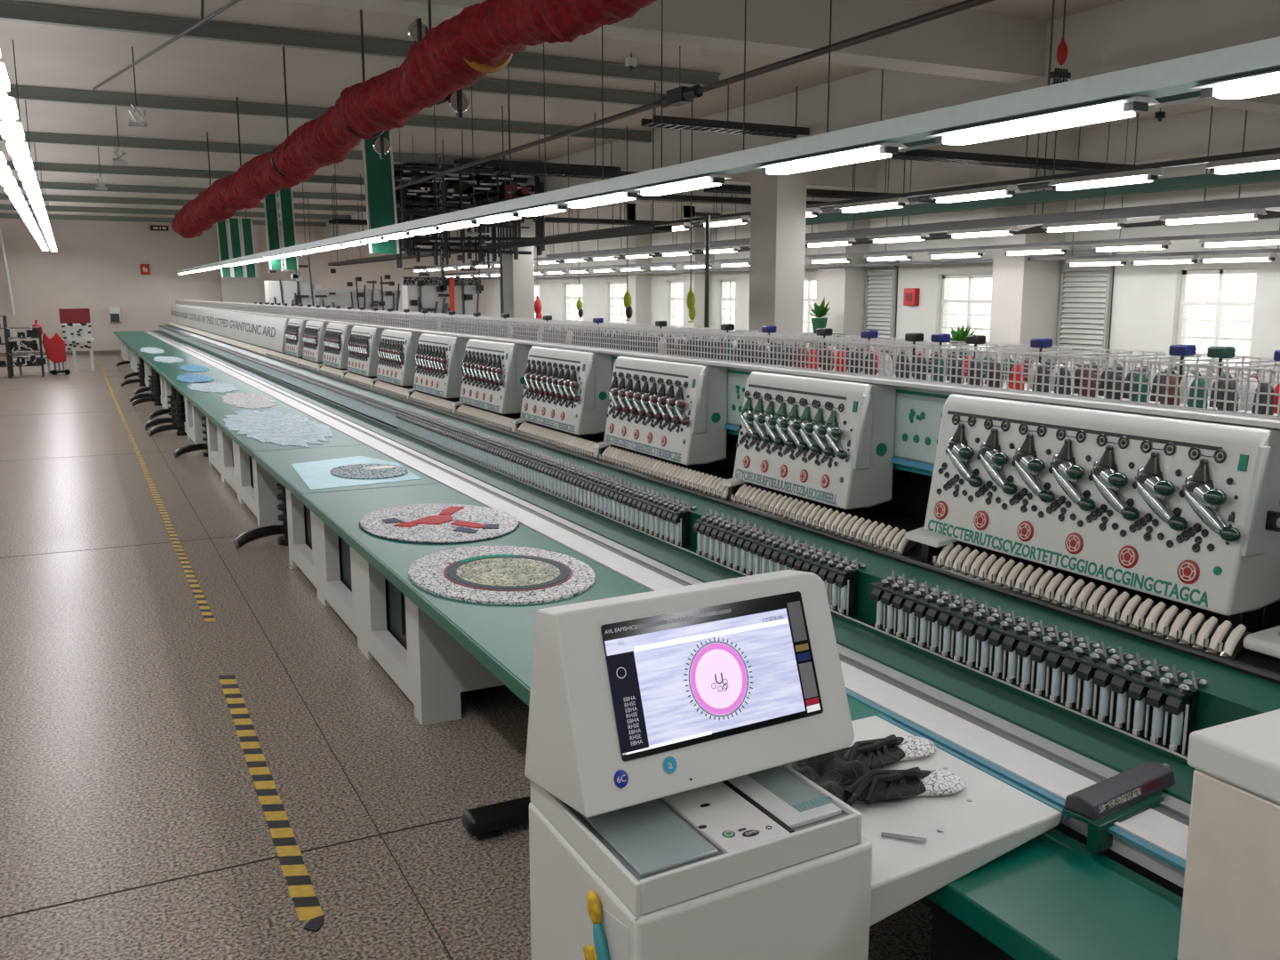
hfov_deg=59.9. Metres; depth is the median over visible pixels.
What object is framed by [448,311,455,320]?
post
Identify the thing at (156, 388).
support column
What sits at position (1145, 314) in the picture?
wall
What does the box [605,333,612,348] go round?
thread cone
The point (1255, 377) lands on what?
thread cone
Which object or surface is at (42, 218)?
tube light
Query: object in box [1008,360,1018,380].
thread cone
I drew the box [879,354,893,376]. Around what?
thread cone
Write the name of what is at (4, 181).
tube light
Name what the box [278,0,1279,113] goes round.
beam
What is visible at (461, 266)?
tube light
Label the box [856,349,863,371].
thread cone
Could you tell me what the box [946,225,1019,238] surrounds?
tube light
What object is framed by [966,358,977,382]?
thread cone
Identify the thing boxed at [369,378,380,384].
plate
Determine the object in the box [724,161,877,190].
beam
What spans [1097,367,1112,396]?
thread cone
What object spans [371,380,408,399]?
bank
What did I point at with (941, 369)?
thread cone
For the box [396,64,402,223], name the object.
wire
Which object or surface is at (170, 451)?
trim
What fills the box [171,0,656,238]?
duct
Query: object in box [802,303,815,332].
blind
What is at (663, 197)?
cable tray
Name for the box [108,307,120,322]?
wall dispenser
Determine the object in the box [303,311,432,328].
cones
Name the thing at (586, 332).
thread cone
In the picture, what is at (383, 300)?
sewing machine
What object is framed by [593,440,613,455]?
plate
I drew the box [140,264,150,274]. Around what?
fire alarm
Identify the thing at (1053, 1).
wire
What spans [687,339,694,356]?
thread cone
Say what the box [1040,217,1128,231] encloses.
tube light
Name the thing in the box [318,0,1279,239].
beam
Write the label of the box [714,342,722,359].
thread cone
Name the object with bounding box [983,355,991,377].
thread cone
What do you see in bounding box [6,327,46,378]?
equipment rack
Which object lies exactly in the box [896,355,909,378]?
thread cone
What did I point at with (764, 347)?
thread cone
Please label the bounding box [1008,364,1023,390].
thread cone
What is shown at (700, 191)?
beam
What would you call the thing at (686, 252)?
tube light
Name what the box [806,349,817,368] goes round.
thread cone
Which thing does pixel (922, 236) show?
tube light
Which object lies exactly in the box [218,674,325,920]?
tape
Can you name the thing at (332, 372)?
bank
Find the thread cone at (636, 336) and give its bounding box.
[633,336,641,351]
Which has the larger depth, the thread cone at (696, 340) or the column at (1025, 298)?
the column at (1025, 298)
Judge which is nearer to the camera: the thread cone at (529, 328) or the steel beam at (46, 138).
the thread cone at (529, 328)
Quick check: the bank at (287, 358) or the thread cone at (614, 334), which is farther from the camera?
the bank at (287, 358)
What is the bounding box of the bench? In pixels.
[18,355,50,375]
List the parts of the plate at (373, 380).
arm plate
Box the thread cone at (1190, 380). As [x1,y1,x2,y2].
[1179,373,1194,404]
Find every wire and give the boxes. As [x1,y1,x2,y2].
[272,193,275,247]
[302,181,305,243]
[334,163,338,236]
[365,139,369,229]
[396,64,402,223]
[433,104,438,215]
[471,85,474,207]
[508,63,511,199]
[543,42,545,191]
[601,26,603,180]
[661,0,663,167]
[743,0,746,150]
[826,0,831,132]
[1048,0,1055,85]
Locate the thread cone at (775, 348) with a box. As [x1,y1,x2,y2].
[768,345,779,365]
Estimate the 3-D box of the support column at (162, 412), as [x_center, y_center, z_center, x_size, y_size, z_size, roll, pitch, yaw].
[-8.025,-1.412,18.829,0.607,0.745,0.234,-5,11,-26]
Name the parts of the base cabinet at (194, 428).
panel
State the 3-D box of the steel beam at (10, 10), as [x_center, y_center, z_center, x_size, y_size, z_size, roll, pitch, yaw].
[-5.326,-4.176,9.961,14.000,0.156,0.100,-5,11,-26]
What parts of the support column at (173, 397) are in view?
arm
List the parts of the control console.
plate, plate, plate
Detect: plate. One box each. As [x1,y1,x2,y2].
[341,369,350,375]
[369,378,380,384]
[406,388,418,396]
[451,400,465,410]
[511,417,527,429]
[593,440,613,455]
[721,477,747,500]
[904,526,958,562]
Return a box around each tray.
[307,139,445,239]
[328,108,672,265]
[328,174,466,224]
[453,129,620,170]
[493,105,680,179]
[532,202,725,227]
[545,110,1279,256]
[557,129,1056,227]
[559,105,1279,263]
[563,798,848,880]
[634,184,826,204]
[641,82,809,137]
[704,163,974,202]
[888,112,1138,171]
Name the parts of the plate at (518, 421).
arm plate, arm post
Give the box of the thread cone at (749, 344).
[745,344,756,362]
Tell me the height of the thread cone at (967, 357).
0.105 m
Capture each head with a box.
[603,355,727,464]
[732,370,895,509]
[923,393,1279,615]
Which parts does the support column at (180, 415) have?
arm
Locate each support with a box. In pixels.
[206,416,282,527]
[285,488,504,725]
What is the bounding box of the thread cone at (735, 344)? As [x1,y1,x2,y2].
[731,340,736,354]
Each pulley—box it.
[372,135,390,159]
[408,17,428,43]
[448,88,469,119]
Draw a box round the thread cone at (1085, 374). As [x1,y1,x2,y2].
[1078,369,1095,397]
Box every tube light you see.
[0,62,10,91]
[0,96,18,119]
[0,121,24,140]
[0,152,6,165]
[0,165,12,176]
[0,176,16,186]
[4,186,21,194]
[6,141,29,157]
[8,194,24,201]
[12,157,33,169]
[13,201,27,207]
[16,208,30,213]
[17,169,36,181]
[20,213,32,218]
[22,180,39,190]
[23,217,34,222]
[25,190,41,198]
[25,221,36,226]
[27,225,38,229]
[29,197,43,204]
[30,229,39,232]
[32,204,45,210]
[34,210,47,215]
[36,215,47,220]
[38,219,48,223]
[40,223,49,227]
[41,226,51,231]
[240,260,252,263]
[248,258,259,262]
[255,256,268,261]
[264,255,279,259]
[273,253,290,257]
[284,251,302,255]
[296,248,315,254]
[308,246,330,251]
[323,242,346,248]
[341,239,366,246]
[359,235,387,243]
[381,231,413,239]
[405,225,442,234]
[412,268,426,271]
[426,266,440,271]
[434,218,479,230]
[440,265,456,270]
[445,274,458,277]
[456,264,473,269]
[458,273,473,277]
[472,210,521,223]
[473,272,488,276]
[475,263,493,267]
[489,272,499,276]
[512,202,567,215]
[533,270,544,274]
[537,258,560,263]
[545,269,566,273]
[560,189,639,207]
[562,256,589,262]
[568,268,590,272]
[591,254,619,260]
[592,266,615,271]
[618,265,645,271]
[623,251,655,258]
[632,174,731,195]
[648,264,677,269]
[655,222,692,231]
[659,248,695,255]
[681,262,713,268]
[699,215,750,226]
[701,245,740,253]
[719,260,750,266]
[754,142,907,174]
[805,237,855,247]
[806,207,822,216]
[808,256,853,263]
[836,197,909,212]
[864,252,913,261]
[868,232,929,242]
[925,95,1160,144]
[927,248,985,258]
[929,184,1019,202]
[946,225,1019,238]
[1000,245,1070,255]
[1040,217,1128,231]
[1048,168,1163,190]
[1064,257,1128,266]
[1090,240,1171,251]
[1128,255,1199,264]
[1158,208,1266,224]
[1188,68,1279,100]
[1197,252,1278,263]
[1198,234,1279,247]
[1204,153,1279,174]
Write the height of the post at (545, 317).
0.198 m
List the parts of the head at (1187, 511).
guide knob, guide knob, guide knob, guide knob, guide knob, guide knob, guide knob, guide knob, guide knob, guide knob, guide knob, guide knob, guide knob, guide knob, knob, knob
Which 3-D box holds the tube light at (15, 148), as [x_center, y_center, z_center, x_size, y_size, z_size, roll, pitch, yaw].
[-6.069,-3.226,10.845,0.170,0.050,0.840,-5,11,-26]
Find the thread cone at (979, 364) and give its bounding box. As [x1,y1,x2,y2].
[968,360,983,385]
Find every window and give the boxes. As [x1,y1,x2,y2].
[534,283,539,325]
[565,282,583,329]
[607,281,626,332]
[664,280,683,336]
[715,279,735,340]
[802,277,816,332]
[929,273,992,359]
[1163,268,1257,377]
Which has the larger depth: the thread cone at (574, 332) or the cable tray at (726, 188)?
the cable tray at (726, 188)
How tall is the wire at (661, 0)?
1.776 m
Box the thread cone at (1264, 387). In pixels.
[1251,383,1273,415]
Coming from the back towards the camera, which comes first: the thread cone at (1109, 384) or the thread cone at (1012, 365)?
the thread cone at (1012, 365)
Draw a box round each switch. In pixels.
[691,378,695,387]
[852,400,857,412]
[1237,454,1248,471]
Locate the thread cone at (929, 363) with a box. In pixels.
[928,352,938,373]
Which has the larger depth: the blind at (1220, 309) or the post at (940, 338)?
the blind at (1220, 309)
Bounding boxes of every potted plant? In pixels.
[806,296,830,333]
[948,324,975,360]
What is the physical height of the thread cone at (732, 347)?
0.105 m
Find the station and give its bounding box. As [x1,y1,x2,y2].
[58,308,95,372]
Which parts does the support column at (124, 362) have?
arm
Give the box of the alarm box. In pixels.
[903,288,919,305]
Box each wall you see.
[0,217,485,352]
[484,162,1279,394]
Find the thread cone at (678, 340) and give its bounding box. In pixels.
[678,339,685,355]
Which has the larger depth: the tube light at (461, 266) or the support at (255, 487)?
the tube light at (461, 266)
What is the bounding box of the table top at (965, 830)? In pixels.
[848,713,1071,926]
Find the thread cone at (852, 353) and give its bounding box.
[848,352,860,373]
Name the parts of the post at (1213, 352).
post rod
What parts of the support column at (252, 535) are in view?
arm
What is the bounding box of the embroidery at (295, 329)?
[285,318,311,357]
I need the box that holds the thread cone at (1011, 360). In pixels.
[1002,356,1012,380]
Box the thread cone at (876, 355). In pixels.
[870,350,878,372]
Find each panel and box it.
[864,259,898,352]
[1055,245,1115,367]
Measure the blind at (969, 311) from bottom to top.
0.839 m
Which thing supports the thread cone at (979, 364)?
in the wire rack at (414, 319)
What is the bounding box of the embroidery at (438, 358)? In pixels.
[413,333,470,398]
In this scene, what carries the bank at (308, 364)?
on the bed at (1054, 751)
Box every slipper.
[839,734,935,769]
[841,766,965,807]
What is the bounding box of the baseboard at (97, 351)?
[0,350,120,356]
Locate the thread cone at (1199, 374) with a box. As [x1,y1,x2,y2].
[1190,369,1200,375]
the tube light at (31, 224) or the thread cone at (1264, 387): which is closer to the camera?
the thread cone at (1264, 387)
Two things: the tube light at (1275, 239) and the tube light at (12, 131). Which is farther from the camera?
the tube light at (1275, 239)
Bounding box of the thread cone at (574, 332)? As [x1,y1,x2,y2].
[572,331,578,344]
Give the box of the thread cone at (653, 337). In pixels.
[650,336,657,352]
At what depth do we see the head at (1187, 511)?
3.72 m
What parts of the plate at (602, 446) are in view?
arm post, arm plate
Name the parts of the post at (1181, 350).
post rod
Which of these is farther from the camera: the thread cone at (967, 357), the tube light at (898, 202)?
the tube light at (898, 202)
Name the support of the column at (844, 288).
attached to the wall at (1145, 314)
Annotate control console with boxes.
[524,569,871,959]
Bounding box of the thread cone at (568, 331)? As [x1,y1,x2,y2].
[566,330,572,343]
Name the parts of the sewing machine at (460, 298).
frame, red lever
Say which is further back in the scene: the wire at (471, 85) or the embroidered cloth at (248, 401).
the embroidered cloth at (248, 401)
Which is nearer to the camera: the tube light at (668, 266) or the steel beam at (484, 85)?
the steel beam at (484, 85)
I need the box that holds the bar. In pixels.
[462,795,530,840]
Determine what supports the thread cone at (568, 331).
in the wire rack at (414, 319)
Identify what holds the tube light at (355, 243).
attached to the rail at (1173, 76)
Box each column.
[115,349,130,367]
[120,357,145,386]
[123,358,139,379]
[128,367,154,402]
[130,369,161,406]
[133,386,151,395]
[143,384,176,429]
[147,389,187,436]
[148,388,171,419]
[172,416,208,457]
[232,482,288,549]
[501,219,534,324]
[682,205,711,339]
[748,168,807,346]
[816,188,870,357]
[989,166,1067,365]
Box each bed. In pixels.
[143,323,1279,910]
[1242,625,1279,658]
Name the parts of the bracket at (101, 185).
bracket rod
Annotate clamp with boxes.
[1062,761,1175,853]
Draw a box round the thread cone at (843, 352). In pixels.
[836,351,847,372]
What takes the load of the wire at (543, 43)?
hanging from the ceiling
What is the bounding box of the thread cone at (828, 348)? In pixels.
[827,347,834,368]
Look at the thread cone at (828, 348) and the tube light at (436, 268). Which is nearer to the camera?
the thread cone at (828, 348)
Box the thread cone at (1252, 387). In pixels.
[1239,377,1257,410]
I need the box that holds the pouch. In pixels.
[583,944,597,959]
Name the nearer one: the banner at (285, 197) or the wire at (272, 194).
the wire at (272, 194)
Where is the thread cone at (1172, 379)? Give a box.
[1160,376,1179,406]
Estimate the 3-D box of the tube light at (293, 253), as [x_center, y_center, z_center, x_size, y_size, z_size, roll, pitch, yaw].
[-5.960,-3.895,19.132,0.182,0.053,1.020,-5,11,-26]
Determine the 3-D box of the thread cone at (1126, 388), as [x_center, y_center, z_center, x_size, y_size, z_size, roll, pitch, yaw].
[1.794,-0.350,4.047,0.062,0.105,0.059,-5,11,-29]
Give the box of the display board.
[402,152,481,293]
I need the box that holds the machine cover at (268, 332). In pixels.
[169,304,290,352]
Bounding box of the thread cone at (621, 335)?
[618,335,627,350]
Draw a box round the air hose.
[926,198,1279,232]
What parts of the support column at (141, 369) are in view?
arm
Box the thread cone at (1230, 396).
[1216,380,1238,411]
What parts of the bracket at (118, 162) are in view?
bracket rod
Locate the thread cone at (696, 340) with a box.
[693,340,703,357]
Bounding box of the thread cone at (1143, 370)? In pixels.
[1137,366,1150,392]
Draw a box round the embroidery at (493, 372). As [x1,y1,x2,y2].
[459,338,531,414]
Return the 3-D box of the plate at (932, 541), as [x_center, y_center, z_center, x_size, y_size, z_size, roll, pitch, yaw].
[1.270,0.242,4.535,0.328,0.159,0.204,-5,11,-26]
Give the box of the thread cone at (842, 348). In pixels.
[841,348,847,369]
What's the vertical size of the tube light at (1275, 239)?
0.110 m
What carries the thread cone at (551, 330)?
in the wire rack at (414, 319)
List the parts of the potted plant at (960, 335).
plant pot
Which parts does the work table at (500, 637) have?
panel, panel, panel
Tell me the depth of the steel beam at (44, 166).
22.88 m
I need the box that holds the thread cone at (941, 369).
[930,358,945,382]
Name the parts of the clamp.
box lid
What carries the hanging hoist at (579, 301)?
hanging from the ceiling
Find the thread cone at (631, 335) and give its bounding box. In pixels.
[626,335,634,350]
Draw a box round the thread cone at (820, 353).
[815,346,821,367]
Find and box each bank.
[265,350,284,359]
[280,354,302,365]
[297,360,319,371]
[318,365,343,378]
[342,372,373,388]
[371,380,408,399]
[408,391,455,414]
[454,404,515,433]
[514,422,598,459]
[598,446,727,500]
[729,484,919,556]
[932,542,1252,660]
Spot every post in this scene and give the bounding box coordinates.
[421,309,427,318]
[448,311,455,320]
[472,312,480,317]
[501,313,509,325]
[543,315,551,326]
[592,317,603,332]
[655,320,666,335]
[720,323,734,333]
[761,325,776,343]
[816,328,832,352]
[860,329,878,351]
[904,332,923,374]
[930,333,950,355]
[965,335,985,358]
[1030,337,1052,363]
[1168,344,1196,383]
[1207,346,1235,375]
[1273,349,1279,361]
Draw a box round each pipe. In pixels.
[0,229,15,314]
[394,0,995,190]
[499,240,503,316]
[694,212,720,336]
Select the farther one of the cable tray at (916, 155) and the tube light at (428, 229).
the cable tray at (916, 155)
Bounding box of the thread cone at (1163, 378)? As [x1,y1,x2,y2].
[1150,371,1167,401]
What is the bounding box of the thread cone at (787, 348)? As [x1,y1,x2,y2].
[781,347,791,366]
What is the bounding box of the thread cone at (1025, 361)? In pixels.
[1024,358,1031,382]
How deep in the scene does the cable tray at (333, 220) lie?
24.25 m
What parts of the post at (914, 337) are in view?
post rod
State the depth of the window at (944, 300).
21.05 m
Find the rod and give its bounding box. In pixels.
[92,0,240,89]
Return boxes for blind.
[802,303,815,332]
[944,304,991,351]
[1184,308,1253,366]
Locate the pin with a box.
[880,832,927,842]
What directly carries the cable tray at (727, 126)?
hanging from the ceiling
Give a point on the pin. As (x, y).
(888, 835)
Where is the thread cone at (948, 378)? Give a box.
[946,356,956,381]
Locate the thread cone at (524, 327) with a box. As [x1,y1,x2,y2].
[522,327,527,339]
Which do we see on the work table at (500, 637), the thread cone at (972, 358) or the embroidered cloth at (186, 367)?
the embroidered cloth at (186, 367)
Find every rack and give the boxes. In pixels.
[0,315,10,378]
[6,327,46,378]
[158,325,696,547]
[175,299,1279,417]
[366,162,544,268]
[693,508,866,615]
[867,569,1208,754]
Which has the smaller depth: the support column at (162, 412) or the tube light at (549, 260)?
the support column at (162, 412)
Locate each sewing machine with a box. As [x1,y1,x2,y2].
[264,254,320,306]
[314,268,400,315]
[401,255,483,320]
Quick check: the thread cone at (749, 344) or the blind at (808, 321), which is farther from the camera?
the blind at (808, 321)
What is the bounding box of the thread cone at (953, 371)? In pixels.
[951,360,964,383]
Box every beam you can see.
[0,0,719,86]
[0,131,544,165]
[0,180,365,200]
[0,192,366,211]
[0,204,351,219]
[0,213,326,226]
[6,160,469,188]
[8,84,652,142]
[172,304,1279,615]
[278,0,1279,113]
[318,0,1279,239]
[462,78,665,107]
[471,107,1279,242]
[618,184,743,207]
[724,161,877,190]
[904,128,1079,160]
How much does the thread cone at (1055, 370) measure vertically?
0.105 m
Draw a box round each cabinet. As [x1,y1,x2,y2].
[120,339,130,366]
[128,347,139,375]
[138,356,151,391]
[159,374,171,408]
[183,396,206,444]
[803,332,845,351]
[1176,709,1279,959]
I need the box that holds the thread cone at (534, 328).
[532,328,536,340]
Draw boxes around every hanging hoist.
[534,255,542,325]
[576,211,583,319]
[623,126,632,320]
[686,102,695,322]
[1050,0,1071,84]
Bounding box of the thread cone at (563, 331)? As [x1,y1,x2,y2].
[560,330,567,343]
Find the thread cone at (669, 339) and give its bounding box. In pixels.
[666,338,676,354]
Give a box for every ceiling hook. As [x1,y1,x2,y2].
[624,52,637,71]
[1154,107,1165,121]
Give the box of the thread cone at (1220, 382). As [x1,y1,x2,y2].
[1208,375,1225,407]
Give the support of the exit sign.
attached to the wall at (95, 266)
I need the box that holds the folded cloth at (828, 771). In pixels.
[792,747,872,802]
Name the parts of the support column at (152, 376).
arm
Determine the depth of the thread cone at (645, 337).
7.21 m
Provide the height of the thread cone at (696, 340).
0.105 m
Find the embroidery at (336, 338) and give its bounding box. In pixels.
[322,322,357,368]
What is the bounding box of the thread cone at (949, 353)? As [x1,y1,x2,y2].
[945,352,954,373]
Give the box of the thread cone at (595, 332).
[592,332,599,346]
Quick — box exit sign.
[150,225,168,231]
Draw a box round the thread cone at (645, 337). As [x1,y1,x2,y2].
[642,336,649,351]
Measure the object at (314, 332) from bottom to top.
0.563 m
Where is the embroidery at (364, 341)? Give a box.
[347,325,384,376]
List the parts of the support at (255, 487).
panel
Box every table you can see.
[113,331,894,720]
[925,827,1183,959]
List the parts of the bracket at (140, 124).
bracket rod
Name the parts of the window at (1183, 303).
sill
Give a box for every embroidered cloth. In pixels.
[139,347,164,353]
[152,356,183,362]
[176,373,214,383]
[178,364,209,371]
[187,381,239,392]
[220,392,279,409]
[222,409,333,447]
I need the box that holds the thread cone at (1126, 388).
[1122,368,1137,399]
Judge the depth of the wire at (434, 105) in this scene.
11.54 m
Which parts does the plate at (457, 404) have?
arm plate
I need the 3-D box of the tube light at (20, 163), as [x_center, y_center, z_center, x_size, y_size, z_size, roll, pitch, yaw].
[-6.692,-3.430,12.059,0.170,0.050,0.840,-5,11,-26]
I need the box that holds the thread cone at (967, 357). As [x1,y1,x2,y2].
[963,354,973,375]
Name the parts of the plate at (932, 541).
arm post, arm plate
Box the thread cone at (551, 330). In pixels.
[549,329,555,342]
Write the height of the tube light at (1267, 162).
0.110 m
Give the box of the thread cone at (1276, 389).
[1273,381,1279,413]
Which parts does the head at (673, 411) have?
guide knob, guide knob, guide knob, guide knob, guide knob, guide knob, guide knob, guide knob, guide knob, guide knob, guide knob, guide knob, guide knob, guide knob, guide knob, guide knob, guide knob, guide knob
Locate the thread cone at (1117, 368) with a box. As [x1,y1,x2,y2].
[1116,364,1125,387]
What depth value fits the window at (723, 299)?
28.63 m
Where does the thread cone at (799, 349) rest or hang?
in the wire rack at (414, 319)
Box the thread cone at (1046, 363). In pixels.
[1045,360,1055,383]
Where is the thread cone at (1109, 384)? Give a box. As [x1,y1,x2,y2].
[1105,371,1121,399]
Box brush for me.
[586,889,609,959]
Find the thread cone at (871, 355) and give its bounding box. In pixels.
[864,352,876,375]
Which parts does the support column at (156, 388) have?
arm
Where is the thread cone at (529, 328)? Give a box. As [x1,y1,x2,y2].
[527,328,533,340]
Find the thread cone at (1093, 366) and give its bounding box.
[1088,362,1099,385]
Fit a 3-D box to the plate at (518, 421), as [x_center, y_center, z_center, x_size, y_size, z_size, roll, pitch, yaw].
[-0.831,-0.445,8.626,0.328,0.159,0.084,-5,11,-26]
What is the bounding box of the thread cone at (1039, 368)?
[1032,366,1048,392]
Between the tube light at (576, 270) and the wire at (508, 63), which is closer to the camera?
the wire at (508, 63)
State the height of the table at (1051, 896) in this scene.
0.735 m
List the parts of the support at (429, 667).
panel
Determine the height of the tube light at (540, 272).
0.110 m
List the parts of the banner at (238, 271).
panel, panel, panel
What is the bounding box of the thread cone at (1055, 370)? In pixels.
[1050,364,1063,391]
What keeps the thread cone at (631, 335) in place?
in the wire rack at (414, 319)
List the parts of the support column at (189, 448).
arm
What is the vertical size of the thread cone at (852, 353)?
0.105 m
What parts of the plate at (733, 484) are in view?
arm plate, arm post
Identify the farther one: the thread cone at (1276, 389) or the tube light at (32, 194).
the tube light at (32, 194)
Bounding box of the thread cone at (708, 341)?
[704,341,712,358]
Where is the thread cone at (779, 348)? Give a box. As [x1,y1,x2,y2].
[777,344,783,363]
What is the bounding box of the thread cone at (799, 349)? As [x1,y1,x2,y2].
[793,348,804,367]
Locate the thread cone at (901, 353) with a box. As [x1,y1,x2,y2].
[895,352,904,375]
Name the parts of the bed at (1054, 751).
chrome rail, head bracket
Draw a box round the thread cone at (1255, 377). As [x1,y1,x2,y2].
[1250,373,1262,380]
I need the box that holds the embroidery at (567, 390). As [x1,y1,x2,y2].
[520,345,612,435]
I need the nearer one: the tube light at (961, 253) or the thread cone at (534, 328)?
the thread cone at (534, 328)
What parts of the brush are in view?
brush handle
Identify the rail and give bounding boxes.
[176,36,1279,272]
[805,168,1279,224]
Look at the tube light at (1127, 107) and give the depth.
4.34 m
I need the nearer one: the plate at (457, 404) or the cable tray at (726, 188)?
the plate at (457, 404)
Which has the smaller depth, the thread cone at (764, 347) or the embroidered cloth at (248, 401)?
the thread cone at (764, 347)
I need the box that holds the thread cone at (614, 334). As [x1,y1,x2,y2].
[611,334,619,349]
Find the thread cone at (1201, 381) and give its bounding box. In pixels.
[1187,377,1207,408]
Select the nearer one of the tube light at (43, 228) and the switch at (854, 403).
the switch at (854, 403)
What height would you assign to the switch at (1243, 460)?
0.050 m
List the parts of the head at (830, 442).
guide knob, guide knob, guide knob, guide knob, guide knob, guide knob, guide knob, guide knob, guide knob, guide knob, guide knob, guide knob, guide knob, guide knob, guide knob, guide knob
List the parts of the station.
lid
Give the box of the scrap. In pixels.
[303,914,324,932]
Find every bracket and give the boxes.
[94,146,107,190]
[112,106,127,164]
[128,46,147,127]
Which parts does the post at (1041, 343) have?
post rod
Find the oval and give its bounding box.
[330,464,407,479]
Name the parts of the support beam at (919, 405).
beam panel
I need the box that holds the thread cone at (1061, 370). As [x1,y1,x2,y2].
[1053,368,1071,394]
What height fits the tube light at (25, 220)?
0.050 m
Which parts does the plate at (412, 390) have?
arm plate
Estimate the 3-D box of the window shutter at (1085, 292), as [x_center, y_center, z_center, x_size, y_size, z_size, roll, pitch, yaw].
[7.350,-2.865,18.354,0.100,1.970,1.000,-5,11,-26]
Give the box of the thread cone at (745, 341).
[742,341,746,359]
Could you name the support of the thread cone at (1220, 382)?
in the wire rack at (414, 319)
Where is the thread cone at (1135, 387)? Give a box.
[1131,373,1147,402]
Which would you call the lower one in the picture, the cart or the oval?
the oval
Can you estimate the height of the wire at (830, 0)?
1.776 m
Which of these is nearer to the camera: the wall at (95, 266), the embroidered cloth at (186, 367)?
the embroidered cloth at (186, 367)
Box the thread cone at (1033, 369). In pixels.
[1029,362,1040,389]
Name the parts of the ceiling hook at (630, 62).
hook stem, hook plate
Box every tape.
[97,362,215,622]
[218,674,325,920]
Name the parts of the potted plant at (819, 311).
plant pot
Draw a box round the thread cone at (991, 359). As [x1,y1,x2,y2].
[984,359,997,384]
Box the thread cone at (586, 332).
[584,332,591,346]
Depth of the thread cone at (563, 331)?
8.43 m
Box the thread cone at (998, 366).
[988,362,1002,387]
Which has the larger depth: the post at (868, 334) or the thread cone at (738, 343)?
the thread cone at (738, 343)
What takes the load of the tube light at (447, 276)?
attached to the conduit at (1262, 233)
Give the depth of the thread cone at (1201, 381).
3.68 m
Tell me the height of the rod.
0.365 m
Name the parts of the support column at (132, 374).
arm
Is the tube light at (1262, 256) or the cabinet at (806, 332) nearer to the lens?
the tube light at (1262, 256)
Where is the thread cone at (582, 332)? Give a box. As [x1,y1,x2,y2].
[577,331,584,345]
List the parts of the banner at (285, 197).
panel, panel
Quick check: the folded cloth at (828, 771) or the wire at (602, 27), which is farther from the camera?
the wire at (602, 27)
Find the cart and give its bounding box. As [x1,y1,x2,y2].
[32,320,70,375]
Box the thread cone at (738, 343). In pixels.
[734,343,743,361]
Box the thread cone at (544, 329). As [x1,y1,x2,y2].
[542,328,548,342]
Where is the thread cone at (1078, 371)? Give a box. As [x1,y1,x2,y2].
[1071,365,1085,393]
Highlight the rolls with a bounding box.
[168,321,280,355]
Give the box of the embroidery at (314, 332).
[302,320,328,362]
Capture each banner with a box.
[216,208,256,277]
[263,187,298,270]
[361,129,399,253]
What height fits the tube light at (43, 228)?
0.050 m
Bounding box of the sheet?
[290,456,422,489]
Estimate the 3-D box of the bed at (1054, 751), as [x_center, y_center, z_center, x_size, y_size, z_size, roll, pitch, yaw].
[-7.226,-1.963,20.952,1.725,1.130,41.225,-5,11,-26]
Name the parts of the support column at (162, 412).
arm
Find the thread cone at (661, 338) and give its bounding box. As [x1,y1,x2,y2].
[658,337,667,353]
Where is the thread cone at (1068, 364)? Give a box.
[1064,360,1076,385]
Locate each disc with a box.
[359,503,519,543]
[408,545,595,604]
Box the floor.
[0,353,933,959]
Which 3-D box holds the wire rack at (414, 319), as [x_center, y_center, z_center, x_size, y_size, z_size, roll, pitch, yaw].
[-6.507,-3.115,20.344,0.459,0.154,42.003,-5,11,-26]
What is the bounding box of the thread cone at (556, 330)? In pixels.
[554,329,559,343]
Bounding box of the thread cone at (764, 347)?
[759,344,767,364]
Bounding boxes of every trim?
[0,536,234,558]
[0,816,462,918]
[2,450,173,461]
[104,355,453,959]
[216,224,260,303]
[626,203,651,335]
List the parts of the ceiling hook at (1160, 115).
hook plate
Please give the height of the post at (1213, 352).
0.198 m
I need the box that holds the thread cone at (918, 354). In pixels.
[912,353,920,377]
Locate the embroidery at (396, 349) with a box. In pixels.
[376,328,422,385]
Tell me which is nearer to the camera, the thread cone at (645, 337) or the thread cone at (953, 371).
the thread cone at (953, 371)
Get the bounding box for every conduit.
[0,40,50,226]
[346,132,1279,260]
[403,120,1279,269]
[444,117,1279,275]
[481,127,1279,279]
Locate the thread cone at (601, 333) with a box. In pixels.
[598,333,604,347]
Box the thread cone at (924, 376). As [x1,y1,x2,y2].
[913,357,926,380]
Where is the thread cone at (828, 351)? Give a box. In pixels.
[820,350,833,370]
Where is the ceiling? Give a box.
[0,0,1220,228]
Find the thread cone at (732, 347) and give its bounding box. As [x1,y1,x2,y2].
[724,343,733,360]
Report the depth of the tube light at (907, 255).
19.59 m
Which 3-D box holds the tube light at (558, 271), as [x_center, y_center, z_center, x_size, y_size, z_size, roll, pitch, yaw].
[-2.512,-6.215,33.158,0.196,0.110,1.170,-5,11,-26]

